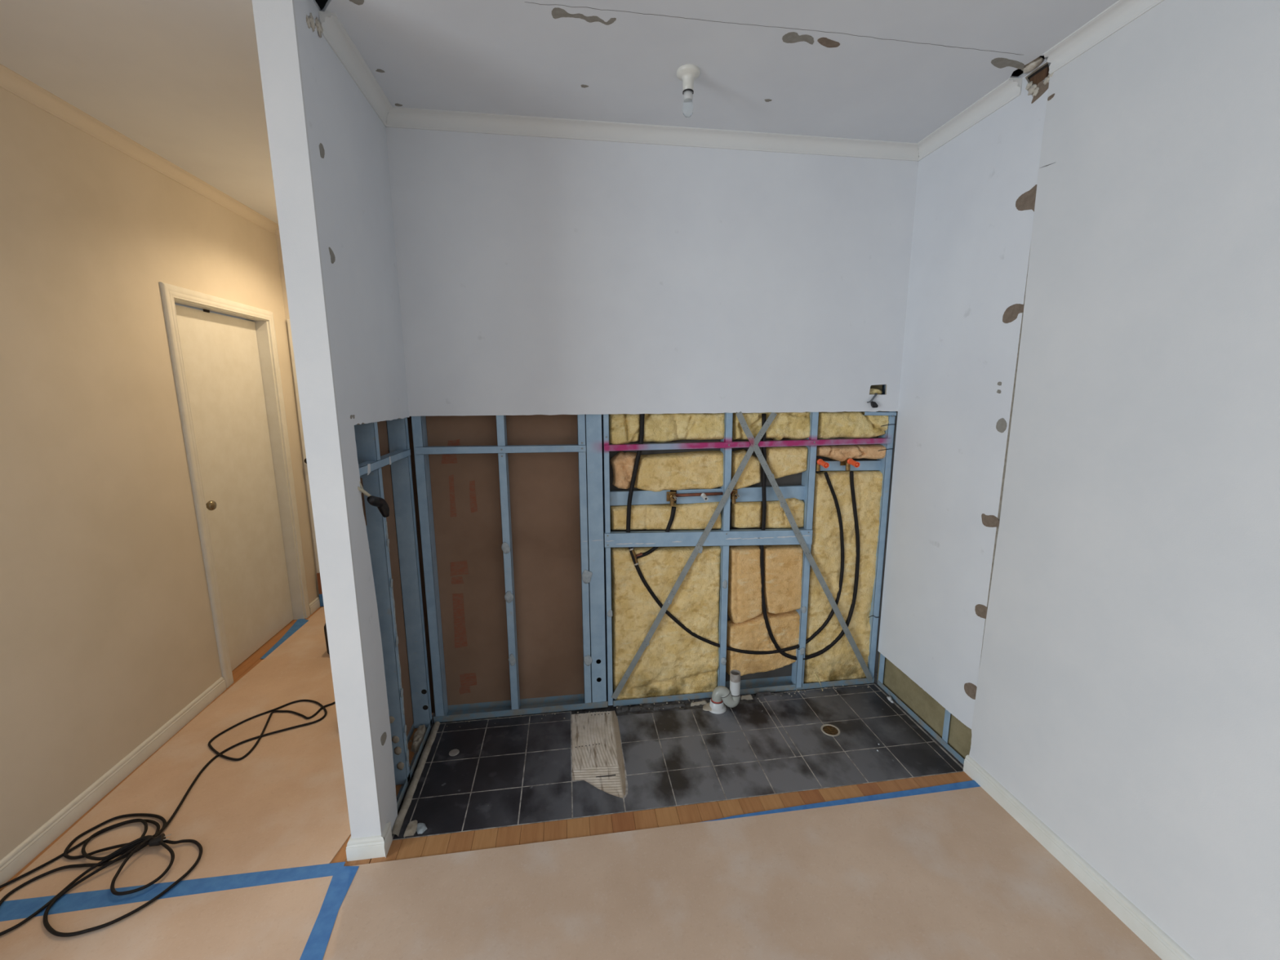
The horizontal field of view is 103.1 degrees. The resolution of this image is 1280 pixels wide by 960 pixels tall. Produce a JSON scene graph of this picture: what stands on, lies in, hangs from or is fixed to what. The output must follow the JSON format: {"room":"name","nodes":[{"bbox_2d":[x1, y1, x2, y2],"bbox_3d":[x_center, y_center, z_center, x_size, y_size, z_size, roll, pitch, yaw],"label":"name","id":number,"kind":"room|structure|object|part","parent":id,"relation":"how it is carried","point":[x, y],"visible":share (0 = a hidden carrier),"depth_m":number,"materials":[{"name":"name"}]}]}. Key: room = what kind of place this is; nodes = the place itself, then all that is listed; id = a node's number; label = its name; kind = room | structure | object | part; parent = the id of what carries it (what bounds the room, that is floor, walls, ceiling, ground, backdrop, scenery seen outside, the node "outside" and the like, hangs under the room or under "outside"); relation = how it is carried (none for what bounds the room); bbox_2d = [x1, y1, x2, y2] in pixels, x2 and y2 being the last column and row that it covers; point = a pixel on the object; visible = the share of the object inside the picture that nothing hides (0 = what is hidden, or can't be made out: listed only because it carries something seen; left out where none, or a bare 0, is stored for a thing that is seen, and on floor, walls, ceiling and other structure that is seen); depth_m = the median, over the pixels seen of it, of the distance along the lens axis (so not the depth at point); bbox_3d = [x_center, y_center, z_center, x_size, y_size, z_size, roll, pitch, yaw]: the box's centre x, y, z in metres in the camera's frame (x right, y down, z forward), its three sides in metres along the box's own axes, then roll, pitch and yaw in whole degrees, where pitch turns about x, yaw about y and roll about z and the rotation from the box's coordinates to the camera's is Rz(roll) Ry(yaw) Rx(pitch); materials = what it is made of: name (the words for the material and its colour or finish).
{"room":"building under construction","nodes":[
{"label":"building under construction","id":0,"kind":"room"},
{"bbox_2d":[0,87,319,860],"bbox_3d":[-2.273,-0.126,2.211,0.120,2.663,3.025,-2,10,-8],"label":"wall","id":1,"kind":"structure","parent":0,"point":[107,629],"depth_m":2.03,"materials":[{"name":"paint"}]},
{"bbox_2d":[0,676,226,885],"bbox_3d":[-2.115,1.251,1.856,0.015,0.074,1.818,-2,10,-8],"label":"baseboard","id":2,"kind":"structure","parent":1,"relation":"attached to","point":[22,855],"depth_m":2.00,"materials":[{"name":"paint"}]},
{"bbox_2d":[0,63,278,235],"bbox_3d":[-2.190,-1.405,1.947,0.045,0.054,2.925,-2,10,-8],"label":"trim","id":3,"kind":"structure","parent":1,"relation":"attached to","point":[11,81],"depth_m":2.16,"materials":[{"name":"beige paint"}]},
{"bbox_2d":[159,281,310,688],"bbox_3d":[-2.375,0.021,3.019,0.135,2.094,0.932,-2,10,-8],"label":"door","id":4,"kind":"structure","parent":1,"relation":"in","point":[224,354],"depth_m":3.02,"materials":[{"name":"paint"}]},
{"bbox_3d":[-2.254,0.094,2.602,0.015,2.094,0.060,-2,10,-8],"label":"architrave","id":5,"kind":"part","parent":4,"relation":"part of","materials":[{"name":"paint"}]},
{"bbox_3d":[-2.309,0.137,2.718,0.065,0.054,0.054,-2,10,-8],"label":"knob","id":6,"kind":"part","parent":4,"relation":"part of","materials":[{"name":"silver metal"}]},
{"bbox_3d":[-2.320,-0.982,2.851,0.015,0.060,0.932,-2,10,-8],"label":"architrave","id":7,"kind":"part","parent":4,"relation":"part of","materials":[{"name":"paint"}]},
{"bbox_3d":[-2.377,-0.055,3.452,0.015,2.094,0.060,-2,10,-8],"label":"architrave","id":8,"kind":"part","parent":4,"relation":"part of","materials":[{"name":"paint"}]},
{"bbox_2d":[309,595,319,614],"bbox_3d":[-2.390,0.921,3.740,0.015,0.074,0.167,-2,10,-8],"label":"baseboard","id":9,"kind":"structure","parent":1,"relation":"attached to","point":[314,605],"depth_m":3.72,"materials":[{"name":"paint"}]},
{"bbox_2d":[275,235,319,595],"bbox_3d":[-1.928,-0.392,3.714,1.250,2.663,0.100,-2,10,-8],"label":"wall","id":10,"kind":"structure","parent":0,"point":[277,237],"depth_m":3.46,"materials":[{"name":"paint"}]},
{"bbox_2d":[275,225,279,235],"bbox_3d":[-1.869,-1.666,3.425,1.107,0.054,0.045,-2,10,-8],"label":"trim","id":11,"kind":"structure","parent":10,"relation":"attached to","point":[277,227],"depth_m":3.37,"materials":[{"name":"beige paint"}]},
{"bbox_2d":[286,319,319,573],"bbox_3d":[-1.938,-0.086,3.688,0.925,2.070,0.052,-2,10,-8],"label":"door","id":12,"kind":"structure","parent":10,"relation":"in","point":[288,320],"depth_m":3.60,"materials":[{"name":"paint"}]},
{"bbox_2d":[252,0,413,838],"bbox_3d":[-1.104,-0.207,2.644,0.104,2.663,2.283,-2,10,-8],"label":"wall","id":13,"kind":"structure","parent":0,"point":[328,149],"depth_m":1.59,"materials":[{"name":"paint"}]},
{"bbox_2d":[318,10,392,127],"bbox_3d":[-0.944,-1.373,1.740,0.045,0.054,0.557,-2,10,-8],"label":"trim","id":14,"kind":"structure","parent":13,"relation":"attached to","point":[335,33],"depth_m":1.66,"materials":[{"name":"white paint"}]},
{"bbox_2d":[360,477,366,525],"bbox_3d":[-0.955,0.081,1.692,0.046,0.165,0.070,-2,10,-8],"label":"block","id":15,"kind":"object","parent":13,"relation":"attached to","point":[361,478],"visible":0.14,"depth_m":1.72,"materials":[{"name":"metal"}]},
{"bbox_2d":[346,822,392,861],"bbox_3d":[-1.101,1.071,2.857,0.127,0.074,2.307,-2,10,-8],"label":"baseboard","id":16,"kind":"structure","parent":13,"relation":"attached to","point":[372,846],"depth_m":1.74,"materials":[{"name":"paint"}]},
{"bbox_2d":[357,481,389,517],"bbox_3d":[-0.901,0.052,1.706,0.044,0.181,0.157,2,10,12],"label":"power cable","id":17,"kind":"object","parent":13,"relation":"hanging from","point":[382,505],"visible":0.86,"depth_m":1.72,"materials":[{"name":"black plastic"}]},
{"bbox_2d":[354,417,432,810],"bbox_3d":[-0.995,-0.051,1.891,0.082,2.624,0.694,-2,10,-8],"label":"wall frame","id":18,"kind":"object","parent":13,"relation":"attached to","point":[371,463],"visible":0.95,"depth_m":2.07,"materials":[{"name":"blue metal"}]},
{"bbox_3d":[-0.994,1.220,2.127,0.076,0.038,0.658,-2,10,-8],"label":"plate","id":19,"kind":"part","parent":18,"relation":"part of","materials":[{"name":"blue metal"}]},
{"bbox_2d":[0,0,1118,224],"bbox_3d":[-1.276,-1.217,-0.220,6.033,0.341,7.675,-2,10,-8],"label":"ceiling","id":20,"kind":"structure","parent":0,"point":[180,80],"depth_m":1.69,"materials":[{"name":"paint"}]},
{"bbox_2d":[676,64,700,117],"bbox_3d":[0.167,-1.337,1.764,0.082,0.142,0.082,-2,10,-8],"label":"lamp","id":21,"kind":"object","parent":20,"relation":"attached to","point":[687,73],"visible":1,"depth_m":1.75,"materials":[{"name":"paint"}]},
{"bbox_3d":[0.167,-1.294,1.772,0.038,0.054,0.038,-2,10,-8],"label":"glass bulb","id":22,"kind":"part","parent":21,"relation":"part of","materials":[{"name":"white glass"}]},
{"bbox_2d":[0,606,1161,959],"bbox_3d":[-1.269,1.621,0.278,6.023,0.123,7.675,-2,10,-8],"label":"floor","id":23,"kind":"structure","parent":0,"point":[951,874],"depth_m":1.78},
{"bbox_2d":[0,699,335,937],"bbox_3d":[-1.729,1.228,2.046,0.581,0.042,1.193,1,10,9],"label":"extension cord","id":24,"kind":"object","parent":23,"relation":"on","point":[126,850],"visible":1,"depth_m":1.75,"materials":[{"name":"black plastic"}]},
{"bbox_2d":[0,862,345,921],"bbox_3d":[-1.524,1.321,1.635,1.063,0.001,0.072,-2,10,-8],"label":"tape","id":25,"kind":"object","parent":23,"relation":"on","point":[24,908],"visible":1,"depth_m":1.63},
{"bbox_2d":[260,618,308,658],"bbox_3d":[-2.329,1.027,3.322,0.085,0.001,0.555,-2,10,-8],"label":"tape","id":26,"kind":"object","parent":23,"relation":"on","point":[300,623],"visible":1,"depth_m":3.37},
{"bbox_2d":[316,573,324,606],"bbox_3d":[-2.345,0.816,3.786,0.086,0.256,0.012,-2,10,-8],"label":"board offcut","id":27,"kind":"object","parent":23,"relation":"on","point":[321,598],"visible":0.31,"depth_m":3.78,"materials":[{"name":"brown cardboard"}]},
{"bbox_2d":[324,623,329,654],"bbox_3d":[-1.756,0.867,3.196,0.342,0.355,0.240,-2,10,-8],"label":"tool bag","id":28,"kind":"object","parent":23,"relation":"on","point":[325,625],"visible":0.06,"depth_m":3.07,"materials":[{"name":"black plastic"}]},
{"bbox_2d":[299,866,359,959],"bbox_3d":[-0.936,1.350,1.450,0.074,0.001,0.561,-2,10,-10],"label":"tape","id":29,"kind":"object","parent":23,"relation":"on","point":[316,945],"visible":1,"depth_m":1.56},
{"bbox_2d":[403,819,417,836],"bbox_3d":[-0.837,1.271,1.866,0.044,0.018,0.065,-2,10,-8],"label":"lump","id":30,"kind":"object","parent":23,"relation":"on","point":[411,828],"visible":1,"depth_m":1.85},
{"bbox_2d":[391,721,439,835],"bbox_3d":[-0.934,1.227,2.143,0.035,0.018,0.640,-2,10,-8],"label":"ridge","id":31,"kind":"object","parent":23,"relation":"on","point":[397,824],"visible":1,"depth_m":2.07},
{"bbox_2d":[410,724,426,753],"bbox_3d":[-1.018,1.182,2.336,0.056,0.038,0.166,-2,10,-8],"label":"lump","id":32,"kind":"object","parent":23,"relation":"on","point":[419,735],"visible":0.95,"depth_m":2.31,"materials":[{"name":"grey concrete"}]},
{"bbox_2d":[416,822,426,834],"bbox_3d":[-0.805,1.274,1.868,0.034,0.012,0.053,-8,13,-39],"label":"lump","id":33,"kind":"object","parent":23,"relation":"on","point":[421,827],"visible":1,"depth_m":1.86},
{"bbox_2d":[448,749,459,755],"bbox_3d":[-0.826,1.210,2.259,0.044,0.002,0.044,-2,10,-8],"label":"cap","id":34,"kind":"object","parent":23,"relation":"on","point":[454,752],"visible":1,"depth_m":2.26,"materials":[{"name":"plastic"}]},
{"bbox_2d":[622,706,628,712],"bbox_3d":[-0.073,1.152,2.561,0.042,0.019,0.024,-3,10,-14],"label":"chunk","id":35,"kind":"object","parent":23,"relation":"on","point":[624,708],"visible":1,"depth_m":2.55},
{"bbox_2d":[629,706,641,711],"bbox_3d":[-0.025,1.151,2.564,0.061,0.018,0.027,-3,10,-13],"label":"chunk","id":36,"kind":"object","parent":23,"relation":"on","point":[634,708],"visible":1,"depth_m":2.56,"materials":[{"name":"grey concrete"}]},
{"bbox_2d":[409,684,868,761],"bbox_3d":[0.018,1.156,2.555,2.388,0.010,0.604,-4,11,-23],"label":"debris","id":37,"kind":"object","parent":23,"relation":"on","point":[842,685],"visible":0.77,"depth_m":2.60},
{"bbox_2d":[690,700,706,706],"bbox_3d":[0.301,1.144,2.610,0.092,0.014,0.023,-2,10,-12],"label":"chunk","id":38,"kind":"object","parent":23,"relation":"on","point":[703,702],"visible":0.98,"depth_m":2.60,"materials":[{"name":"beige concrete"}]},
{"bbox_2d":[702,669,740,714],"bbox_3d":[0.408,1.059,2.555,0.194,0.196,0.096,-2,10,-8],"label":"trap","id":39,"kind":"object","parent":23,"relation":"on","point":[721,695],"visible":1,"depth_m":2.53,"materials":[{"name":"grey plastic"}]},
{"bbox_2d":[729,669,740,682],"bbox_3d":[0.477,1.001,2.546,0.052,0.080,0.052,-2,10,-8],"label":"drain pipe","id":40,"kind":"object","parent":39,"relation":"attached to","point":[735,675],"depth_m":2.53,"materials":[{"name":"plastic"}]},
{"bbox_2d":[740,694,753,700],"bbox_3d":[0.554,1.131,2.653,0.069,0.022,0.026,-2,10,-11],"label":"chunk","id":41,"kind":"object","parent":23,"relation":"on","point":[747,697],"visible":0.98,"depth_m":2.65,"materials":[{"name":"beige concrete"}]},
{"bbox_2d":[755,691,771,697],"bbox_3d":[0.651,1.127,2.677,0.090,0.022,0.027,-2,10,-8],"label":"chunk","id":42,"kind":"object","parent":23,"relation":"on","point":[765,693],"visible":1,"depth_m":2.67,"materials":[{"name":"grey concrete"}]},
{"bbox_2d":[773,691,783,696],"bbox_3d":[0.731,1.127,2.682,0.061,0.018,0.029,-2,10,-8],"label":"chunk","id":43,"kind":"object","parent":23,"relation":"on","point":[780,693],"visible":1,"depth_m":2.67,"materials":[{"name":"grey concrete"}]},
{"bbox_2d":[820,724,839,736],"bbox_3d":[0.897,1.179,2.396,0.086,0.005,0.086,-2,10,-8],"label":"floor drain","id":44,"kind":"object","parent":23,"relation":"on","point":[830,730],"depth_m":2.39,"materials":[{"name":"gold metal"}]},
{"bbox_2d":[702,780,980,822],"bbox_3d":[0.799,1.249,1.984,1.172,0.001,0.038,-2,10,-8],"label":"tape","id":45,"kind":"object","parent":23,"relation":"on","point":[971,784],"visible":1,"depth_m":1.99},
{"bbox_2d":[385,127,918,712],"bbox_3d":[0.141,-0.176,2.437,2.488,2.663,0.098,-2,10,-8],"label":"wall","id":46,"kind":"structure","parent":0,"point":[544,282],"depth_m":2.29,"materials":[{"name":"paint"}]},
{"bbox_2d":[386,106,918,161],"bbox_3d":[0.138,-1.448,2.140,2.302,0.054,0.045,-2,10,-8],"label":"trim","id":47,"kind":"structure","parent":46,"relation":"attached to","point":[397,117],"depth_m":2.13,"materials":[{"name":"white paint"}]},
{"bbox_2d":[411,384,896,723],"bbox_3d":[0.131,-0.166,2.430,2.305,2.654,0.087,-2,10,-8],"label":"wall frame","id":48,"kind":"object","parent":46,"relation":"attached to","point":[593,451],"visible":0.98,"depth_m":2.49,"materials":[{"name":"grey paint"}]},
{"bbox_3d":[-0.587,1.142,2.560,0.845,0.038,0.078,-2,10,-8],"label":"plate","id":49,"kind":"part","parent":48,"relation":"part of","materials":[{"name":"blue metal"}]},
{"bbox_2d":[610,451,636,488],"bbox_3d":[-0.073,-0.041,2.426,0.130,0.183,0.077,-2,10,-8],"label":"insulation batt","id":50,"kind":"object","parent":48,"relation":"in","point":[622,464],"visible":0.87,"depth_m":2.40,"materials":[{"name":"beige fabric"}]},
{"bbox_2d":[608,413,639,444],"bbox_3d":[-0.072,-0.242,2.395,0.159,0.170,0.070,-2,10,-8],"label":"insulation batt","id":51,"kind":"object","parent":48,"relation":"in","point":[624,428],"visible":0.82,"depth_m":2.37,"materials":[{"name":"yellow fabric"}]},
{"bbox_3d":[0.142,1.121,2.662,0.572,0.038,0.078,-2,10,-8],"label":"plate","id":52,"kind":"part","parent":48,"relation":"part of","materials":[{"name":"blue metal"}]},
{"bbox_2d":[609,502,721,529],"bbox_3d":[0.132,0.182,2.501,0.564,0.149,0.066,-2,10,-8],"label":"insulation batt","id":53,"kind":"object","parent":48,"relation":"in","point":[696,516],"visible":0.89,"depth_m":2.48,"materials":[{"name":"yellow fabric"}]},
{"bbox_2d":[610,546,721,700],"bbox_3d":[0.139,0.736,2.595,0.573,0.848,0.074,-2,10,-8],"label":"insulation batt","id":54,"kind":"object","parent":48,"relation":"in","point":[674,661],"visible":0.94,"depth_m":2.57,"materials":[{"name":"yellow fabric"}]},
{"bbox_2d":[634,450,723,491],"bbox_3d":[0.198,-0.038,2.471,0.457,0.196,0.067,-2,10,-8],"label":"insulation batt","id":55,"kind":"object","parent":48,"relation":"in","point":[701,469],"visible":0.96,"depth_m":2.44,"materials":[{"name":"yellow fabric"}]},
{"bbox_2d":[643,413,724,442],"bbox_3d":[0.207,-0.255,2.432,0.421,0.155,0.072,-2,10,-8],"label":"insulation batt","id":56,"kind":"object","parent":48,"relation":"in","point":[658,428],"visible":0.88,"depth_m":2.41,"materials":[{"name":"yellow fabric"}]},
{"bbox_2d":[727,545,762,623],"bbox_3d":[0.544,0.539,2.621,0.198,0.416,0.070,-2,10,-8],"label":"insulation batt","id":57,"kind":"object","parent":48,"relation":"in","point":[744,584],"visible":0.91,"depth_m":2.59,"materials":[{"name":"beige fabric"}]},
{"bbox_2d":[731,448,760,488],"bbox_3d":[0.525,-0.050,2.518,0.160,0.200,0.064,-2,10,-8],"label":"insulation batt","id":58,"kind":"object","parent":48,"relation":"in","point":[750,475],"visible":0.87,"depth_m":2.49,"materials":[{"name":"yellow fabric"}]},
{"bbox_2d":[731,501,761,528],"bbox_3d":[0.535,0.174,2.557,0.162,0.148,0.067,-2,10,-8],"label":"insulation batt","id":59,"kind":"object","parent":48,"relation":"in","point":[744,514],"visible":0.91,"depth_m":2.53,"materials":[{"name":"yellow fabric"}]},
{"bbox_2d":[725,609,799,675],"bbox_3d":[0.660,0.870,2.695,0.415,0.340,0.071,-2,10,-8],"label":"insulation batt","id":60,"kind":"object","parent":48,"relation":"in","point":[752,634],"visible":0.94,"depth_m":2.67,"materials":[{"name":"beige fabric"}]},
{"bbox_2d":[732,411,810,439],"bbox_3d":[0.647,-0.266,2.494,0.408,0.162,0.071,-2,10,-8],"label":"insulation batt","id":61,"kind":"object","parent":48,"relation":"in","point":[789,425],"visible":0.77,"depth_m":2.47,"materials":[{"name":"yellow fabric"}]},
{"bbox_2d":[760,497,804,528],"bbox_3d":[0.733,0.168,2.586,0.221,0.167,0.065,-2,10,-8],"label":"insulation batt","id":62,"kind":"object","parent":48,"relation":"in","point":[775,516],"visible":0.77,"depth_m":2.56,"materials":[{"name":"yellow fabric"}]},
{"bbox_2d":[764,544,803,613],"bbox_3d":[0.743,0.519,2.647,0.228,0.368,0.070,-2,10,-8],"label":"insulation batt","id":63,"kind":"object","parent":48,"relation":"in","point":[783,564],"visible":0.93,"depth_m":2.61,"materials":[{"name":"beige fabric"}]},
{"bbox_2d":[766,446,808,478],"bbox_3d":[0.729,-0.087,2.541,0.231,0.170,0.065,-2,10,-8],"label":"insulation batt","id":64,"kind":"object","parent":48,"relation":"in","point":[782,461],"visible":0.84,"depth_m":2.51,"materials":[{"name":"yellow fabric"}]},
{"bbox_3d":[0.861,1.100,2.763,0.840,0.038,0.078,-2,10,-8],"label":"plate","id":65,"kind":"part","parent":48,"relation":"part of","materials":[{"name":"blue metal"}]},
{"bbox_2d":[804,470,882,683],"bbox_3d":[1.077,0.532,2.696,0.411,1.179,0.073,-2,10,-8],"label":"insulation batt","id":66,"kind":"object","parent":48,"relation":"in","point":[840,662],"visible":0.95,"depth_m":2.66,"materials":[{"name":"yellow fabric"}]},
{"bbox_2d":[816,444,886,461],"bbox_3d":[1.072,-0.135,2.578,0.392,0.092,0.074,-2,10,-8],"label":"insulation batt","id":67,"kind":"object","parent":48,"relation":"in","point":[837,452],"visible":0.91,"depth_m":2.55,"materials":[{"name":"beige fabric"}]},
{"bbox_2d":[817,410,889,439],"bbox_3d":[1.077,-0.277,2.553,0.409,0.151,0.076,-2,10,-8],"label":"insulation batt","id":68,"kind":"object","parent":48,"relation":"in","point":[845,424],"visible":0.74,"depth_m":2.52,"materials":[{"name":"yellow fabric"}]},
{"bbox_2d":[635,506,675,559],"bbox_3d":[0.078,0.257,2.473,0.199,0.254,0.022,-2,10,-8],"label":"pipe","id":69,"kind":"object","parent":46,"relation":"attached to","point":[673,508],"visible":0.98,"depth_m":2.47,"materials":[{"name":"black plastic"}]},
{"bbox_2d":[666,489,739,506],"bbox_3d":[0.309,0.090,2.469,0.356,0.068,0.057,-2,10,-8],"label":"tap manifold","id":70,"kind":"object","parent":46,"relation":"attached to","point":[672,496],"visible":0.78,"depth_m":2.47,"materials":[{"name":"gold metal"}]},
{"bbox_2d":[729,502,731,529],"bbox_3d":[0.450,0.180,2.535,0.019,0.141,0.014,-2,10,-8],"label":"pipe","id":71,"kind":"object","parent":46,"relation":"attached to","point":[731,502],"visible":0.56,"depth_m":2.53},
{"bbox_2d":[626,413,844,654],"bbox_3d":[0.498,0.281,2.536,1.140,1.299,0.026,-2,10,-8],"label":"pipe","id":72,"kind":"object","parent":46,"relation":"attached to","point":[820,629],"visible":0.97,"depth_m":2.57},
{"bbox_2d":[628,546,642,565],"bbox_3d":[-0.020,0.371,2.480,0.070,0.092,0.026,-2,10,-8],"label":"pipe tee","id":73,"kind":"object","parent":72,"relation":"attached to","point":[632,549],"visible":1,"depth_m":2.47,"materials":[{"name":"gold metal"}]},
{"bbox_2d":[760,413,859,660],"bbox_3d":[0.868,0.316,2.600,0.564,1.307,0.030,-2,10,-7],"label":"pipe","id":74,"kind":"object","parent":46,"relation":"attached to","point":[838,637],"visible":0.96,"depth_m":2.62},
{"bbox_2d":[815,457,829,471],"bbox_3d":[0.889,-0.071,2.506,0.037,0.064,0.112,-3,10,-16],"label":"outlet","id":75,"kind":"object","parent":46,"relation":"attached to","point":[820,462],"visible":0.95,"depth_m":2.50,"materials":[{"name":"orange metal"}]},
{"bbox_2d":[840,457,859,470],"bbox_3d":[1.047,-0.075,2.528,0.037,0.064,0.112,-3,10,-16],"label":"pipe fitting","id":76,"kind":"object","parent":46,"relation":"attached to","point":[847,462],"visible":1,"depth_m":2.53,"materials":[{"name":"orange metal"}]},
{"bbox_2d":[869,384,882,394],"bbox_3d":[1.162,-0.448,2.527,0.110,0.080,0.043,-2,10,-8],"label":"wall box","id":77,"kind":"object","parent":46,"relation":"in","point":[877,388],"visible":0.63,"depth_m":2.52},
{"bbox_2d":[866,392,878,408],"bbox_3d":[1.148,-0.390,2.491,0.081,0.072,0.040,-10,14,-43],"label":"cable","id":78,"kind":"object","parent":77,"relation":"attached to","point":[873,404],"visible":1,"depth_m":2.48,"materials":[{"name":"grey plastic"}]},
{"bbox_2d":[876,0,1279,959],"bbox_3d":[1.718,0.261,-0.374,0.041,2.763,6.020,-2,10,-8],"label":"wall","id":79,"kind":"structure","parent":0,"point":[1082,562],"depth_m":1.52,"materials":[{"name":"paint"}]},
{"bbox_2d":[877,653,964,764],"bbox_3d":[1.343,0.873,2.411,0.004,0.604,0.644,-2,10,-8],"label":"wall frame","id":80,"kind":"object","parent":79,"relation":"attached to","point":[944,740],"visible":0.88,"depth_m":2.40,"materials":[{"name":"blue metal"}]},
{"bbox_2d":[917,77,1022,160],"bbox_3d":[1.290,-1.439,2.059,0.045,0.054,0.547,-2,10,-8],"label":"trim","id":81,"kind":"structure","parent":79,"relation":"attached to","point":[1009,90],"depth_m":2.00,"materials":[{"name":"white paint"}]},
{"bbox_2d":[963,755,1194,959],"bbox_3d":[1.747,1.644,-0.472,0.015,0.074,5.348,-2,10,-8],"label":"baseboard","id":82,"kind":"structure","parent":79,"relation":"attached to","point":[1146,930],"depth_m":1.65,"materials":[{"name":"paint"}]},
{"bbox_2d":[1042,0,1164,74],"bbox_3d":[1.722,-0.916,-0.927,0.045,0.054,5.358,-2,10,-8],"label":"trim","id":83,"kind":"structure","parent":79,"relation":"attached to","point":[1120,14],"depth_m":1.52,"materials":[{"name":"white paint"}]}
]}

